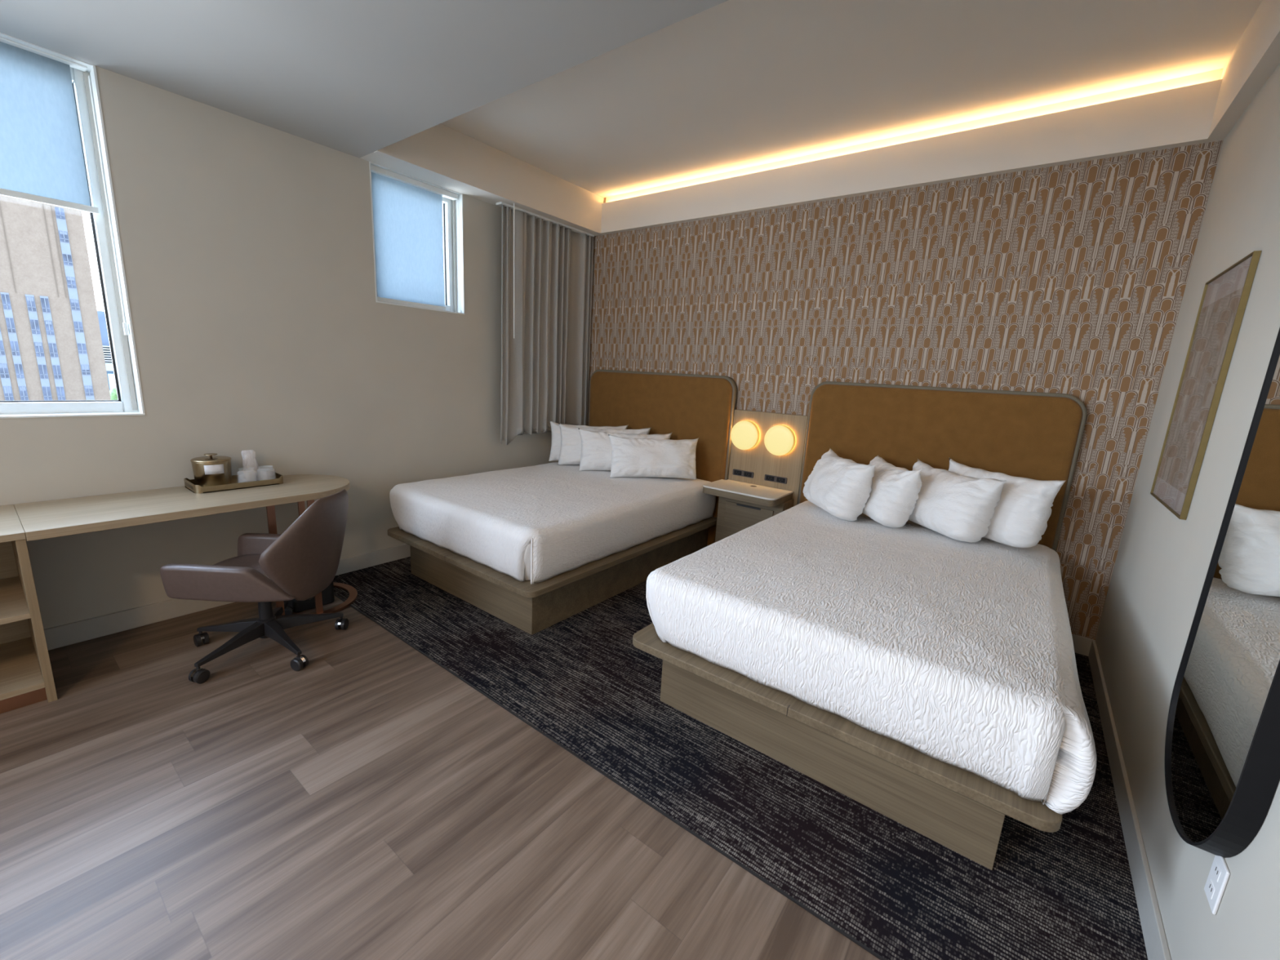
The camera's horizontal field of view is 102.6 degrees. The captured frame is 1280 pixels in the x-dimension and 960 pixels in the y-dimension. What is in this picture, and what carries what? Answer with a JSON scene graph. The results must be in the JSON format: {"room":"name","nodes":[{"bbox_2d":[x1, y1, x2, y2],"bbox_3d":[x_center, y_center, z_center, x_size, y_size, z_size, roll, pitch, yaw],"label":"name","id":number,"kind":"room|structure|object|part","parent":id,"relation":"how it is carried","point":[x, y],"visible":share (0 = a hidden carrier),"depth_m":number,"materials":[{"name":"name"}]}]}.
{"room":"hotel room","nodes":[
{"label":"hotel room","id":0,"kind":"room"},
{"bbox_2d":[0,37,558,629],"bbox_3d":[-2.599,-0.852,2.749,0.250,3.270,6.850,12,15,36],"label":"wall","id":1,"kind":"structure","parent":0,"point":[259,325],"depth_m":2.97,"materials":[{"name":"paint"}]},
{"bbox_2d":[0,32,145,418],"bbox_3d":[-3.500,-0.947,1.431,0.174,1.612,2.915,12,15,36],"label":"window","id":2,"kind":"structure","parent":1,"relation":"in","point":[122,406],"depth_m":2.53,"materials":[{"name":"white plastic"}]},
{"bbox_2d":[0,36,137,409],"bbox_3d":[-3.486,-0.952,1.419,0.068,1.580,2.891,12,15,36],"label":"roller shade","id":3,"kind":"object","parent":2,"relation":"attached to","point":[42,160],"visible":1,"depth_m":2.32,"materials":[{"name":"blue fabric"}]},
{"bbox_3d":[-2.587,-1.321,2.496,0.018,1.130,0.004,12,15,36],"label":"chain","id":4,"kind":"part","parent":3,"relation":"part of","materials":[{"name":"white plastic"}]},
{"bbox_3d":[-3.515,-0.162,1.573,0.104,0.010,2.915,12,15,36],"label":"sill","id":5,"kind":"part","parent":2,"relation":"part of","materials":[{"name":"white paint"}]},
{"bbox_2d":[44,543,410,650],"bbox_3d":[-2.655,0.730,2.895,0.014,0.111,6.600,12,15,36],"label":"baseboard","id":6,"kind":"structure","parent":1,"relation":"attached to","point":[67,634],"depth_m":2.82,"materials":[{"name":"paint"}]},
{"bbox_2d":[368,161,464,314],"bbox_3d":[-1.638,-1.700,3.740,0.174,0.881,0.693,12,15,36],"label":"window","id":7,"kind":"structure","parent":1,"relation":"in","point":[447,212],"depth_m":3.96,"materials":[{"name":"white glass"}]},
{"bbox_2d":[370,164,461,312],"bbox_3d":[-1.616,-1.699,3.724,0.068,0.859,0.669,12,15,36],"label":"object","id":8,"kind":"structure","parent":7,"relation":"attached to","point":[407,212],"depth_m":3.68,"materials":[{"name":"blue fabric"}]},
{"bbox_3d":[-1.402,-1.725,3.970,0.018,0.813,0.004,12,15,36],"label":"chain","id":9,"kind":"part","parent":8,"relation":"part of","materials":[{"name":"white plastic"}]},
{"bbox_3d":[-1.633,-1.273,3.808,0.104,0.010,0.693,12,15,36],"label":"sill","id":10,"kind":"part","parent":7,"relation":"part of","materials":[{"name":"white paint"}]},
{"bbox_3d":[-1.679,-1.709,3.771,0.070,0.881,0.693,12,15,36],"label":"frame","id":11,"kind":"part","parent":7,"relation":"part of","materials":[{"name":"white metal"}]},
{"bbox_2d":[0,0,728,158],"bbox_3d":[-1.476,-1.675,0.240,4.200,0.520,4.490,12,15,36],"label":"ceiling","id":12,"kind":"structure","parent":0,"point":[358,78],"depth_m":2.13,"materials":[{"name":"paint"}]},
{"bbox_2d":[0,556,1147,959],"bbox_3d":[-1.075,1.193,1.592,4.700,0.104,6.850,12,15,36],"label":"floor","id":13,"kind":"structure","parent":0,"point":[364,801],"depth_m":1.72,"materials":[{"name":"wood"}]},
{"bbox_2d":[0,504,57,713],"bbox_3d":[-3.069,0.607,1.808,0.581,0.750,1.224,12,15,36],"label":"shelf unit","id":14,"kind":"object","parent":13,"relation":"on","point":[26,676],"visible":1,"depth_m":2.17,"materials":[{"name":"brown wood"}]},
{"bbox_3d":[-3.050,0.254,1.734,0.581,0.028,1.224,12,15,36],"label":"panel","id":15,"kind":"part","parent":14,"relation":"part of","materials":[{"name":"brown wood"}]},
{"bbox_3d":[-3.068,0.586,1.803,0.550,0.023,1.168,12,15,36],"label":"shelf","id":16,"kind":"part","parent":14,"relation":"part of","materials":[{"name":"brown wood"}]},
{"bbox_3d":[-3.292,0.540,1.969,0.016,0.652,1.168,12,15,36],"label":"panel","id":17,"kind":"part","parent":14,"relation":"part of","materials":[{"name":"brown wood"}]},
{"bbox_3d":[-3.082,0.893,1.866,0.555,0.025,1.168,12,15,36],"label":"shelf","id":18,"kind":"part","parent":14,"relation":"part of","materials":[{"name":"brown wood"}]},
{"bbox_3d":[-2.709,0.542,2.281,0.576,0.722,0.027,12,15,36],"label":"panel","id":19,"kind":"part","parent":14,"relation":"part of","materials":[{"name":"brown wood"}]},
{"bbox_2d":[13,474,357,615],"bbox_3d":[-2.294,0.438,2.810,0.581,0.746,1.330,12,15,36],"label":"desk","id":20,"kind":"object","parent":13,"relation":"on","point":[39,520],"visible":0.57,"depth_m":2.53,"materials":[{"name":"brown wood"}]},
{"bbox_2d":[183,470,283,493],"bbox_3d":[-2.314,0.005,2.938,0.240,0.046,0.416,12,15,36],"label":"serving tray","id":21,"kind":"object","parent":20,"relation":"on","point":[268,477],"visible":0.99,"depth_m":2.89,"materials":[{"name":"gold metal"}]},
{"bbox_2d":[190,453,231,486],"bbox_3d":[-2.377,-0.055,2.853,0.176,0.181,0.176,12,15,36],"label":"ice bucket","id":22,"kind":"object","parent":21,"relation":"on","point":[214,469],"visible":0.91,"depth_m":2.80,"materials":[{"name":"gold metal"}]},
{"bbox_3d":[-2.374,-0.116,2.840,0.176,0.014,0.176,12,15,36],"label":"lid","id":23,"kind":"part","parent":22,"relation":"part of","materials":[{"name":"gold metal"}]},
{"bbox_3d":[-2.372,-0.141,2.835,0.060,0.005,0.060,12,15,36],"label":"knob","id":24,"kind":"part","parent":22,"relation":"part of","materials":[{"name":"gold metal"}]},
{"bbox_2d":[240,449,259,480],"bbox_3d":[-2.299,-0.088,3.030,0.064,0.180,0.079,12,15,36],"label":"bag","id":25,"kind":"object","parent":21,"relation":"on","point":[250,464],"visible":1,"depth_m":3.01,"materials":[{"name":"white"}]},
{"bbox_3d":[-1.995,0.468,2.813,0.012,0.696,0.035,12,15,36],"label":"leg","id":26,"kind":"part","parent":20,"relation":"part of","materials":[{"name":"orange metal"}]},
{"bbox_3d":[-2.170,0.354,3.312,0.012,0.696,0.035,12,15,36],"label":"leg","id":27,"kind":"part","parent":20,"relation":"part of","materials":[{"name":"brown wood"}]},
{"bbox_3d":[-1.872,0.444,2.956,0.012,0.696,0.035,12,15,36],"label":"leg","id":28,"kind":"part","parent":20,"relation":"part of","materials":[{"name":"brown wood"}]},
{"bbox_2d":[160,488,348,684],"bbox_3d":[-1.854,0.461,2.539,0.811,0.868,0.744,12,15,36],"label":"office chair","id":29,"kind":"object","parent":13,"relation":"on","point":[299,563],"visible":0.99,"depth_m":2.35,"materials":[{"name":"brown leather"}]},
{"bbox_2d":[190,666,206,676],"bbox_3d":[-2.026,0.877,2.356,0.014,0.023,0.064,6,12,15],"label":"hood","id":30,"kind":"object","parent":29,"relation":"attached to","point":[197,672],"depth_m":2.35,"materials":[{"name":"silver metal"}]},
{"bbox_2d":[197,632,204,639],"bbox_3d":[-2.272,0.801,2.655,0.064,0.023,0.015,12,15,36],"label":"hood","id":31,"kind":"object","parent":29,"relation":"attached to","point":[200,635],"depth_m":2.64,"materials":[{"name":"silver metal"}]},
{"bbox_3d":[-2.116,0.748,2.651,0.325,0.076,0.059,2,12,-3],"label":"arm","id":32,"kind":"part","parent":29,"relation":"part of","materials":[{"name":"black plastic"}]},
{"bbox_3d":[-1.848,0.462,2.298,0.535,0.168,0.096,2,12,-5],"label":"armrest","id":33,"kind":"part","parent":29,"relation":"part of","materials":[{"name":"brown leather"}]},
{"bbox_3d":[-1.982,0.789,2.488,0.059,0.076,0.325,6,12,14],"label":"arm","id":34,"kind":"part","parent":29,"relation":"part of","materials":[{"name":"black plastic"}]},
{"bbox_3d":[-1.874,0.469,2.508,0.530,0.098,0.430,3,12,1],"label":"seat","id":35,"kind":"part","parent":29,"relation":"part of","materials":[{"name":"brown leather"}]},
{"bbox_3d":[-1.843,0.379,2.697,0.535,0.168,0.096,4,12,5],"label":"armrest","id":36,"kind":"part","parent":29,"relation":"part of","materials":[{"name":"brown leather"}]},
{"bbox_3d":[-1.998,0.718,2.827,0.059,0.076,0.325,-1,13,-21],"label":"arm","id":37,"kind":"part","parent":29,"relation":"part of","materials":[{"name":"black plastic"}]},
{"bbox_3d":[-1.788,0.785,2.558,0.326,0.076,0.063,12,15,36],"label":"arm","id":38,"kind":"part","parent":29,"relation":"part of","materials":[{"name":"black plastic"}]},
{"bbox_2d":[293,655,306,662],"bbox_3d":[-1.658,0.868,2.496,0.064,0.023,0.014,6,12,14],"label":"hood","id":39,"kind":"object","parent":29,"relation":"attached to","point":[299,658],"depth_m":2.49,"materials":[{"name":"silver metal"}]},
{"bbox_3d":[-1.528,0.306,2.470,0.179,0.503,0.590,3,12,0],"label":"backrest","id":40,"kind":"part","parent":29,"relation":"part of","materials":[{"name":"brown leather"}]},
{"bbox_3d":[-1.792,0.740,2.774,0.325,0.076,0.059,-6,15,-38],"label":"arm","id":41,"kind":"part","parent":29,"relation":"part of","materials":[{"name":"black plastic"}]},
{"bbox_2d":[337,617,345,624],"bbox_3d":[-1.676,0.786,2.881,0.014,0.023,0.064,1,12,-8],"label":"hood","id":42,"kind":"object","parent":29,"relation":"attached to","point":[341,620],"depth_m":2.87,"materials":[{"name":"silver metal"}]},
{"bbox_2d":[283,581,334,612],"bbox_3d":[-2.053,0.654,3.163,0.230,0.206,0.230,12,15,36],"label":"waste bin","id":43,"kind":"object","parent":13,"relation":"on","point":[327,594],"visible":0.22,"depth_m":3.09,"materials":[{"name":"black plastic"}]},
{"bbox_2d":[387,516,716,635],"bbox_3d":[-0.563,0.342,3.983,1.562,0.642,2.098,12,15,36],"label":"platform bed","id":44,"kind":"object","parent":13,"relation":"on","point":[535,607],"visible":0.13,"depth_m":3.25,"materials":[{"name":"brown wood"}]},
{"bbox_3d":[-0.564,0.173,3.982,1.506,0.312,2.034,12,15,36],"label":"mattress","id":45,"kind":"part","parent":44,"relation":"part of","materials":[{"name":"white fabric"}]},
{"bbox_2d":[389,462,715,584],"bbox_3d":[-0.564,0.160,3.979,1.549,0.335,2.078,12,15,36],"label":"coverlet","id":46,"kind":"object","parent":44,"relation":"on","point":[571,518],"visible":0.84,"depth_m":3.32,"materials":[{"name":"white fabric"}]},
{"bbox_2d":[548,420,628,461],"bbox_3d":[-0.480,-0.342,4.718,0.730,0.364,0.239,3,12,-2],"label":"pillow","id":47,"kind":"object","parent":46,"relation":"on","point":[555,428],"visible":0.23,"depth_m":4.68,"materials":[{"name":"white fabric"}]},
{"bbox_2d":[557,422,651,464],"bbox_3d":[-0.323,-0.301,4.559,0.832,0.368,0.252,3,12,-1],"label":"pillow","id":48,"kind":"object","parent":46,"relation":"on","point":[571,440],"visible":0.3,"depth_m":4.52,"materials":[{"name":"white fabric"}]},
{"bbox_2d":[577,427,671,471],"bbox_3d":[-0.126,-0.244,4.373,0.810,0.350,0.259,2,12,-7],"label":"pillow","id":49,"kind":"object","parent":46,"relation":"on","point":[596,446],"visible":0.44,"depth_m":4.29,"materials":[{"name":"white fabric"}]},
{"bbox_2d":[608,434,698,479],"bbox_3d":[0.118,-0.184,4.182,0.760,0.340,0.265,1,12,-10],"label":"pillow","id":50,"kind":"object","parent":46,"relation":"on","point":[630,456],"visible":1,"depth_m":4.11,"materials":[{"name":"white fabric"}]},
{"bbox_2d":[333,593,886,959],"bbox_3d":[-0.550,1.032,2.257,4.200,0.006,0.007,12,15,36],"label":"trim","id":51,"kind":"structure","parent":13,"relation":"on","point":[662,812],"depth_m":1.79,"materials":[{"name":"black plastic"}]},
{"bbox_2d":[702,479,793,542],"bbox_3d":[0.819,0.388,4.064,0.617,0.665,0.381,12,15,36],"label":"nightstand","id":52,"kind":"object","parent":13,"relation":"on","point":[741,505],"visible":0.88,"depth_m":3.98,"materials":[{"name":"grey wood"}]},
{"bbox_2d":[702,486,792,506],"bbox_3d":[0.830,0.100,4.009,0.600,0.049,0.379,12,15,36],"label":"tabletop","id":53,"kind":"object","parent":52,"relation":"attached to","point":[768,496],"depth_m":3.88,"materials":[{"name":"grey wood"}]},
{"bbox_3d":[0.841,0.207,3.977,0.200,0.015,0.004,12,15,36],"label":"finger pull","id":54,"kind":"part","parent":52,"relation":"part of","materials":[{"name":"black plastic"}]},
{"bbox_3d":[0.841,0.287,3.999,0.400,0.180,0.012,12,15,36],"label":"drawer","id":55,"kind":"part","parent":52,"relation":"part of","materials":[{"name":"grey wood"}]},
{"bbox_2d":[632,622,1062,870],"bbox_3d":[1.191,0.707,2.687,1.538,0.643,2.098,12,15,36],"label":"platform bed","id":56,"kind":"object","parent":13,"relation":"on","point":[963,811],"visible":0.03,"depth_m":1.85,"materials":[{"name":"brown wood"}]},
{"bbox_2d":[645,500,1096,814],"bbox_3d":[1.231,0.534,2.650,1.579,0.335,2.085,12,15,36],"label":"coverlet","id":57,"kind":"object","parent":56,"relation":"on","point":[959,654],"visible":0.91,"depth_m":1.92,"materials":[{"name":"white fabric"}]},
{"bbox_2d":[803,448,875,520],"bbox_3d":[1.280,0.027,3.345,0.296,0.390,0.648,2,12,-3],"label":"pillow","id":58,"kind":"object","parent":57,"relation":"on","point":[838,486],"visible":1,"depth_m":3.13,"materials":[{"name":"white fabric"}]},
{"bbox_2d":[862,455,922,528],"bbox_3d":[1.519,0.064,3.210,0.274,0.391,0.590,4,12,3],"label":"pillow","id":59,"kind":"object","parent":57,"relation":"on","point":[894,494],"visible":0.81,"depth_m":2.99,"materials":[{"name":"white fabric"}]},
{"bbox_2d":[908,458,1005,542],"bbox_3d":[1.782,0.119,3.028,0.285,0.387,0.668,1,12,-9],"label":"pillow","id":60,"kind":"object","parent":57,"relation":"on","point":[951,504],"visible":0.84,"depth_m":2.82,"materials":[{"name":"white fabric"}]},
{"bbox_2d":[947,457,1065,547],"bbox_3d":[2.002,0.129,2.937,0.247,0.410,0.652,-2,13,-23],"label":"pillow","id":61,"kind":"object","parent":57,"relation":"on","point":[1023,511],"visible":0.49,"depth_m":2.72,"materials":[{"name":"white fabric"}]},
{"bbox_2d":[440,0,1262,197],"bbox_3d":[0.533,-2.261,2.796,4.200,0.200,2.110,12,15,36],"label":"ceiling","id":62,"kind":"structure","parent":0,"point":[730,85],"depth_m":2.67,"materials":[{"name":"paint"}]},
{"bbox_2d":[360,123,604,235],"bbox_3d":[-1.053,-2.333,4.010,0.236,0.324,2.110,12,15,36],"label":"soffit","id":63,"kind":"structure","parent":62,"relation":"attached to","point":[441,155],"depth_m":3.78,"materials":[{"name":"paint"}]},
{"bbox_2d":[495,201,594,444],"bbox_3d":[-0.799,-1.300,4.621,0.144,1.924,1.087,12,15,36],"label":"curtain","id":64,"kind":"object","parent":63,"relation":"hanging from","point":[547,264],"visible":0.96,"depth_m":4.57,"materials":[{"name":"grey fabric"}]},
{"bbox_2d":[1204,0,1279,142],"bbox_3d":[2.161,-1.665,1.636,0.062,0.320,2.110,12,15,36],"label":"soffit","id":65,"kind":"structure","parent":62,"relation":"attached to","point":[1255,56],"depth_m":2.08,"materials":[{"name":"paint"}]},
{"bbox_2d":[587,140,1222,639],"bbox_3d":[1.167,-0.914,4.034,4.700,3.270,0.250,12,15,36],"label":"wall","id":66,"kind":"structure","parent":0,"point":[1071,278],"depth_m":3.18,"materials":[{"name":"paper"}]},
{"bbox_2d":[588,369,737,546],"bbox_3d":[0.110,-0.255,4.753,1.598,1.455,0.072,12,15,36],"label":"headboard","id":67,"kind":"object","parent":66,"relation":"attached to","point":[703,407],"visible":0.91,"depth_m":4.47,"materials":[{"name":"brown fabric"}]},
{"bbox_2d":[728,408,808,506],"bbox_3d":[0.997,-0.063,4.121,0.606,0.952,0.039,12,15,36],"label":"wall panel","id":68,"kind":"object","parent":66,"relation":"attached to","point":[757,460],"visible":0.38,"depth_m":4.05,"materials":[{"name":"grey wood"}]},
{"bbox_2d":[732,468,753,478],"bbox_3d":[0.845,-0.053,4.209,0.186,0.049,0.010,12,15,36],"label":"wall outlet","id":69,"kind":"object","parent":68,"relation":"attached to","point":[735,472],"visible":1,"depth_m":4.21,"materials":[{"name":"black plastic"}]},
{"bbox_2d":[733,470,742,475],"bbox_3d":[0.807,-0.060,4.233,0.068,0.035,0.003,12,15,36],"label":"socket","id":70,"kind":"object","parent":69,"relation":"attached to","point":[735,472],"depth_m":4.23,"materials":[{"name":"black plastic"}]},
{"bbox_2d":[743,471,751,476],"bbox_3d":[0.879,-0.046,4.180,0.068,0.035,0.003,12,15,36],"label":"socket","id":71,"kind":"object","parent":69,"relation":"attached to","point":[745,473],"depth_m":4.18,"materials":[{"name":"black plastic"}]},
{"bbox_2d":[730,420,759,449],"bbox_3d":[0.845,-0.359,4.119,0.232,0.232,0.069,12,15,36],"label":"wall lamp","id":72,"kind":"object","parent":68,"relation":"attached to","point":[745,434],"visible":1,"depth_m":4.08,"materials":[{"name":"beige glass"}]},
{"bbox_3d":[0.846,-0.360,4.121,0.232,0.232,0.043,12,15,36],"label":"glass","id":73,"kind":"part","parent":72,"relation":"part of","materials":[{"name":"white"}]},
{"bbox_2d":[764,474,786,484],"bbox_3d":[1.068,-0.007,4.043,0.186,0.049,0.010,12,15,36],"label":"wall outlet","id":74,"kind":"object","parent":68,"relation":"attached to","point":[767,477],"visible":1,"depth_m":4.04,"materials":[{"name":"black plastic"}]},
{"bbox_2d":[765,475,773,480],"bbox_3d":[1.031,-0.014,4.068,0.068,0.035,0.003,12,15,36],"label":"socket","id":75,"kind":"object","parent":74,"relation":"attached to","point":[767,477],"depth_m":4.07,"materials":[{"name":"black plastic"}]},
{"bbox_2d":[776,477,785,483],"bbox_3d":[1.102,0.001,4.015,0.068,0.035,0.003,12,15,36],"label":"socket","id":76,"kind":"object","parent":74,"relation":"attached to","point":[780,480],"depth_m":4.01,"materials":[{"name":"black plastic"}]},
{"bbox_2d":[764,425,795,455],"bbox_3d":[1.076,-0.305,3.949,0.232,0.232,0.069,12,15,36],"label":"wall lamp","id":77,"kind":"object","parent":68,"relation":"attached to","point":[779,440],"visible":1,"depth_m":3.92,"materials":[{"name":"beige glass"}]},
{"bbox_3d":[1.077,-0.306,3.951,0.232,0.232,0.043,12,15,36],"label":"glass","id":78,"kind":"part","parent":77,"relation":"part of","materials":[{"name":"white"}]},
{"bbox_2d":[600,79,1222,234],"bbox_3d":[1.209,-2.094,3.611,3.903,0.253,0.055,12,15,36],"label":"soffit","id":79,"kind":"structure","parent":66,"relation":"attached to","point":[1180,117],"depth_m":3.08,"materials":[{"name":"paint"}]},
{"bbox_2d":[605,68,1223,202],"bbox_3d":[1.227,-2.136,3.623,3.903,0.308,0.003,12,15,36],"label":"led strip light","id":80,"kind":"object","parent":66,"relation":"attached to","point":[1213,75],"depth_m":3.08,"materials":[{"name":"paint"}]},
{"bbox_2d":[797,381,1087,551],"bbox_3d":[1.854,0.108,3.465,1.570,1.455,0.072,12,15,36],"label":"headboard","id":81,"kind":"object","parent":66,"relation":"attached to","point":[1033,435],"visible":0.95,"depth_m":3.25,"materials":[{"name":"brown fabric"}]},
{"bbox_2d":[1071,633,1093,656],"bbox_3d":[1.003,0.647,4.252,4.200,0.111,0.014,12,15,36],"label":"baseboard","id":82,"kind":"structure","parent":66,"relation":"attached to","point":[1082,645],"depth_m":3.05,"materials":[{"name":"paint"}]},
{"bbox_2d":[1095,62,1279,959],"bbox_3d":[0.855,-0.101,0.043,0.250,3.270,6.600,12,15,36],"label":"wall","id":83,"kind":"structure","parent":0,"point":[1162,562],"depth_m":1.77,"materials":[{"name":"paint"}]},
{"bbox_2d":[1088,640,1171,959],"bbox_3d":[0.666,1.422,0.442,0.014,0.111,6.600,12,15,36],"label":"baseboard","id":84,"kind":"structure","parent":83,"relation":"attached to","point":[1157,948],"depth_m":1.74,"materials":[{"name":"paint"}]},
{"bbox_2d":[1150,250,1261,519],"bbox_3d":[2.209,-0.347,2.037,0.017,0.925,0.623,12,15,36],"label":"framed print","id":85,"kind":"object","parent":83,"relation":"attached to","point":[1224,298],"visible":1,"depth_m":1.98,"materials":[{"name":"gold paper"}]},
{"bbox_2d":[1204,855,1230,915],"bbox_3d":[1.311,0.913,1.168,0.009,0.115,0.076,12,15,36],"label":"wall outlet","id":86,"kind":"object","parent":83,"relation":"attached to","point":[1219,874],"visible":0.97,"depth_m":1.16,"materials":[{"name":"white plastic"}]},
{"bbox_2d":[1207,879,1214,899],"bbox_3d":[1.307,0.937,1.174,0.002,0.028,0.032,12,15,36],"label":"socket","id":87,"kind":"object","parent":86,"relation":"attached to","point":[1211,882],"depth_m":1.17,"materials":[{"name":"white plastic"}]},
{"bbox_2d":[1213,862,1221,882],"bbox_3d":[1.310,0.890,1.165,0.002,0.028,0.032,12,15,36],"label":"socket","id":88,"kind":"object","parent":86,"relation":"attached to","point":[1216,865],"depth_m":1.16,"materials":[{"name":"white plastic"}]},
{"bbox_2d":[1164,327,1279,857],"bbox_3d":[1.454,0.066,1.157,0.048,1.685,0.570,12,15,36],"label":"wall mirror","id":89,"kind":"object","parent":83,"relation":"attached to","point":[1222,742],"visible":1,"depth_m":1.22,"materials":[{"name":"black mirror"}]},
{"label":"outside","id":90,"kind":"structure","parent":0,"visible":0},
{"bbox_3d":[-222.082,-16.705,173.834,445.779,1.000,600.000,12,15,36],"label":"ground","id":91,"kind":"structure","parent":90,"visible":0},
{"bbox_2d":[97,311,114,390],"bbox_3d":[-154.835,-29.681,155.421,30.000,39.040,18.560,12,15,36],"label":"glass tower","id":92,"kind":"structure","parent":91,"relation":"on","point":[101,316],"depth_m":139.31,"materials":[{"name":"blue glass"}]},
{"bbox_2d":[107,373,115,389],"bbox_3d":[-125.268,-14.952,131.339,10.000,23.200,11.520,12,15,36],"label":"building","id":93,"kind":"structure","parent":91,"relation":"on","point":[111,376],"depth_m":125.51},
{"bbox_2d":[109,386,117,399],"bbox_3d":[-112.175,-10.295,116.041,8.949,21.720,10.192,12,15,36],"label":"street tree","id":94,"kind":"object","parent":91,"relation":"on","point":[113,396],"visible":0.03,"depth_m":108.82,"materials":[{"name":"green plant"}]},
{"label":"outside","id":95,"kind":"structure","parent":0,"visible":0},
{"bbox_2d":[0,195,111,400],"bbox_3d":[-99.836,-30.750,78.534,25.220,70.000,19.478,12,15,36],"label":"office tower","id":96,"kind":"structure","parent":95,"point":[51,347],"depth_m":75.52,"materials":[{"name":"beige concrete"}]},
{"bbox_2d":[0,364,6,368],"bbox_3d":[-90.922,-16.276,73.246,0.015,0.538,0.633,12,15,36],"label":"blind","id":97,"kind":"object","parent":96,"relation":"hanging from","point":[2,366],"depth_m":73.26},
{"bbox_2d":[4,386,11,393],"bbox_3d":[-91.103,-12.950,73.938,0.015,0.930,0.633,12,15,36],"label":"blind","id":98,"kind":"object","parent":96,"relation":"hanging from","point":[6,389],"depth_m":73.92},
{"bbox_2d":[19,386,26,391],"bbox_3d":[-90.234,-13.326,75.009,0.015,0.538,0.552,12,15,36],"label":"blind","id":99,"kind":"object","parent":96,"relation":"hanging from","point":[21,388],"depth_m":75.02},
{"bbox_2d":[26,297,33,301],"bbox_3d":[-88.162,-26.162,74.194,0.015,0.538,0.630,12,15,36],"label":"blind","id":100,"kind":"object","parent":96,"relation":"hanging from","point":[28,299],"depth_m":74.19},
{"bbox_2d":[81,364,88,369],"bbox_3d":[-86.014,-17.448,79.561,0.015,0.685,0.728,12,15,36],"label":"blind","id":101,"kind":"object","parent":96,"relation":"hanging from","point":[83,366],"depth_m":79.53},
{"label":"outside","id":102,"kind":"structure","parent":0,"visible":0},
{"bbox_2d":[102,346,113,371],"bbox_3d":[-137.072,-32.809,139.334,12.000,6.240,15.040,12,15,36],"label":"parking garage","id":103,"kind":"structure","parent":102,"point":[107,353],"depth_m":133.81,"materials":[{"name":"white concrete"}]}
]}

